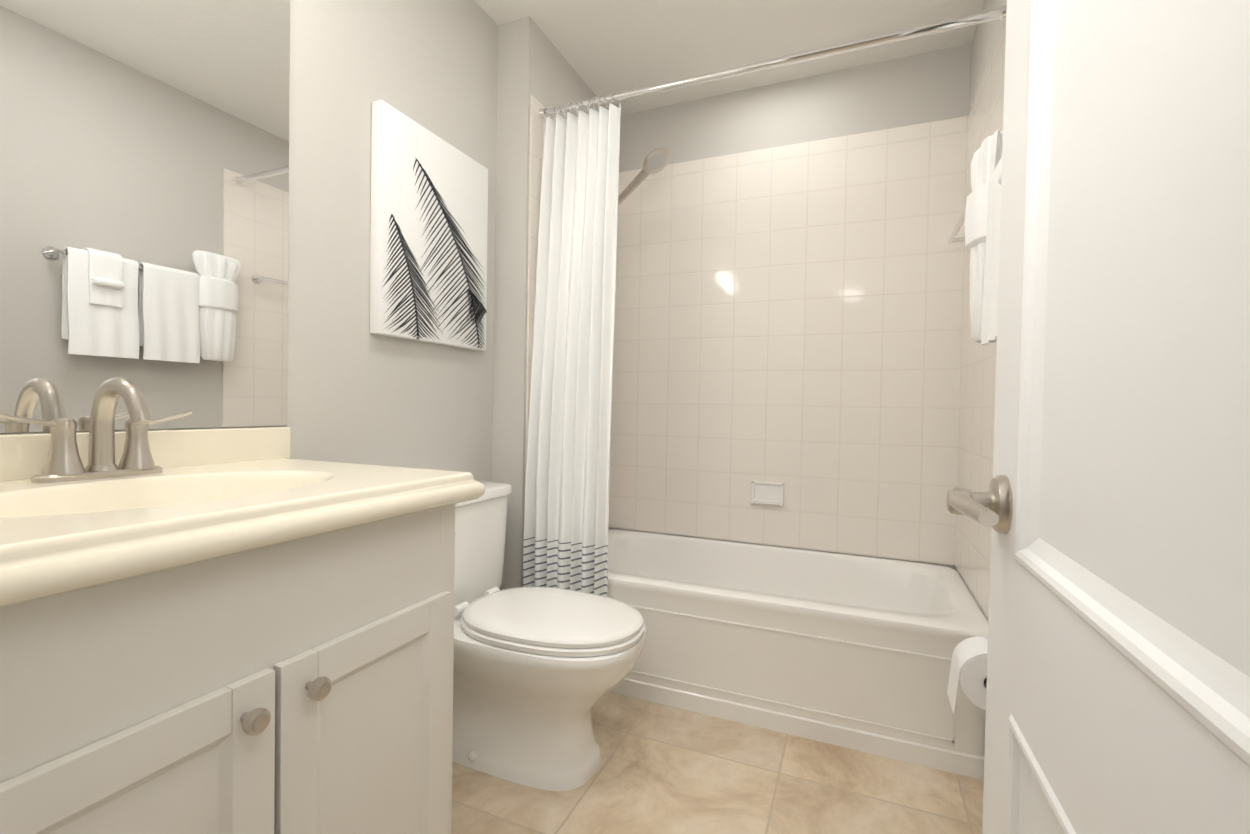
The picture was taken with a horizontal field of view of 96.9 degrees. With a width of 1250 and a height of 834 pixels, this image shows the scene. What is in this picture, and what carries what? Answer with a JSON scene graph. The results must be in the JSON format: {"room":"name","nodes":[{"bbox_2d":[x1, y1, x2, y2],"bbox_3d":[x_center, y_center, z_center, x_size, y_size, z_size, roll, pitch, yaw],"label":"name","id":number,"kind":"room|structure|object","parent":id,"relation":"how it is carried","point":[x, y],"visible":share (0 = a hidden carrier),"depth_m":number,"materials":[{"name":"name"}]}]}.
{"room":"bathroom","nodes":[
{"label":"bathroom","id":0,"kind":"room"},
{"bbox_2d":[0,0,497,481],"bbox_3d":[-0.730,-0.259,1.758,0.120,2.465,2.680,1,1,23],"label":"wall","id":1,"kind":"structure","parent":0,"point":[358,392],"depth_m":1.57,"materials":[{"name":"grey paint"}]},
{"bbox_2d":[0,0,289,432],"bbox_3d":[-0.981,-0.511,0.986,0.005,1.072,0.803,1,1,23],"label":"mirror","id":2,"kind":"object","parent":1,"relation":"attached to","point":[144,186],"visible":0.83,"depth_m":1.09,"materials":[{"name":"clear glass"}]},
{"bbox_2d":[370,100,487,349],"bbox_3d":[-0.615,-0.571,1.804,0.039,0.660,0.493,1,1,23],"label":"art","id":3,"kind":"object","parent":1,"relation":"attached to","point":[428,237],"visible":1,"depth_m":1.73,"materials":[{"name":"white paper"}]},
{"bbox_2d":[492,16,606,589],"bbox_3d":[-0.270,-0.265,2.528,0.150,2.465,0.905,1,1,23],"label":"wall","id":4,"kind":"structure","parent":0,"point":[531,60],"depth_m":2.10,"materials":[{"name":"grey paint"}]},
{"bbox_2d":[524,95,555,511],"bbox_3d":[-0.222,-0.326,2.435,0.008,1.768,0.742,1,1,23],"label":"wall tile","id":5,"kind":"structure","parent":4,"relation":"attached to","point":[537,121],"depth_m":2.10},
{"bbox_2d":[618,148,669,205],"bbox_3d":[-0.019,-0.933,2.336,0.414,0.330,0.095,1,1,23],"label":"shower head","id":6,"kind":"object","parent":5,"relation":"attached to","point":[656,160],"visible":0.65,"depth_m":2.28},
{"bbox_2d":[539,5,1006,119],"bbox_3d":[0.379,-1.148,1.846,1.531,0.052,0.048,1,1,23],"label":"curtain rod","id":7,"kind":"object","parent":5,"relation":"attached to","point":[998,13],"visible":0.85,"depth_m":1.76,"materials":[{"name":"silver metal"}]},
{"bbox_2d":[523,103,620,596],"bbox_3d":[-0.192,-0.229,2.035,0.352,1.813,0.153,1,1,23],"label":"shower curtain","id":8,"kind":"object","parent":7,"relation":"hanging from","point":[566,516],"visible":1,"depth_m":2.02,"materials":[{"name":"fabric"}]},
{"bbox_2d":[451,692,983,833],"bbox_3d":[-0.180,1.066,-0.038,2.750,0.100,5.650,1,1,23],"label":"floor","id":9,"kind":"structure","parent":0,"point":[663,769],"depth_m":1.48,"materials":[{"name":"tile"}]},
{"bbox_2d":[0,377,484,833],"bbox_3d":[-0.723,0.463,0.891,0.595,1.054,0.808,1,1,23],"label":"bathroom vanity","id":10,"kind":"object","parent":9,"relation":"on","point":[231,631],"visible":1,"depth_m":0.78,"materials":[{"name":"white paint"}]},
{"bbox_2d":[452,481,646,790],"bbox_3d":[-0.315,0.610,1.636,0.772,0.747,0.486,1,1,23],"label":"toilet","id":11,"kind":"object","parent":9,"relation":"on","point":[539,673],"visible":0.77,"depth_m":1.50,"materials":[{"name":"white ceramic"}]},
{"bbox_2d":[608,529,987,778],"bbox_3d":[0.463,0.782,2.160,1.529,0.410,0.747,1,1,23],"label":"bathtub","id":12,"kind":"object","parent":9,"relation":"on","point":[854,652],"visible":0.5,"depth_m":1.79,"materials":[{"name":"white ceramic"}]},
{"bbox_2d":[475,0,984,114],"bbox_3d":[-0.136,-1.498,-0.085,2.750,0.100,5.650,1,1,23],"label":"ceiling","id":13,"kind":"structure","parent":0,"point":[607,47],"depth_m":2.15,"materials":[{"name":"white paint"}]},
{"bbox_2d":[608,43,970,569],"bbox_3d":[0.654,-0.249,2.553,1.555,2.465,0.140,1,1,23],"label":"wall","id":14,"kind":"structure","parent":0,"point":[931,86],"depth_m":2.41,"materials":[{"name":"grey paint"}]},
{"bbox_2d":[608,116,966,564],"bbox_3d":[0.627,-0.312,2.484,1.531,1.768,0.008,1,1,23],"label":"wall tile","id":15,"kind":"structure","parent":14,"relation":"attached to","point":[789,317],"depth_m":2.42,"materials":[{"name":"beige tile"}]},
{"bbox_2d":[751,481,783,505],"bbox_3d":[0.633,0.340,2.467,0.140,0.100,0.029,1,1,23],"label":"soap dish","id":16,"kind":"object","parent":15,"relation":"attached to","point":[768,493],"visible":1,"depth_m":2.47,"materials":[{"name":"white ceramic"}]},
{"bbox_2d":[957,0,1006,618],"bbox_3d":[0.923,-0.217,1.062,0.120,2.465,2.680,1,1,23],"label":"wall","id":17,"kind":"structure","parent":0,"point":[984,38],"depth_m":1.96,"materials":[{"name":"grey paint"}]},
{"bbox_2d":[947,636,987,713],"bbox_3d":[0.863,0.615,1.322,0.152,0.156,0.185,1,1,23],"label":"toilet paper","id":18,"kind":"object","parent":17,"relation":"attached to","point":[968,669],"visible":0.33,"depth_m":1.28,"materials":[{"name":"white paper"}]},
{"bbox_2d":[955,19,1005,619],"bbox_3d":[1.184,-0.290,1.842,0.008,1.768,0.742,1,1,23],"label":"wall tile","id":19,"kind":"structure","parent":17,"relation":"attached to","point":[976,418],"depth_m":1.86,"materials":[{"name":"beige tile"}]},
{"bbox_2d":[947,207,965,243],"bbox_3d":[1.156,-0.655,1.859,0.071,0.048,0.478,1,1,23],"label":"towel bar","id":20,"kind":"object","parent":19,"relation":"attached to","point":[954,233],"visible":0.29,"depth_m":1.96,"materials":[{"name":"silver metal"}]},
{"bbox_2d":[964,130,1002,344],"bbox_3d":[0.866,-0.448,1.233,0.126,0.537,0.714,1,1,23],"label":"towel","id":21,"kind":"object","parent":20,"relation":"hanging from","point":[982,222],"visible":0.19,"depth_m":1.40,"materials":[{"name":"white fabric"}]},
{"bbox_2d":[946,0,1249,833],"bbox_3d":[0.350,-0.008,0.372,0.154,2.028,0.711,1,1,23],"label":"door","id":22,"kind":"structure","parent":17,"relation":"in","point":[1110,506],"depth_m":0.40,"materials":[{"name":"white"}]}
]}

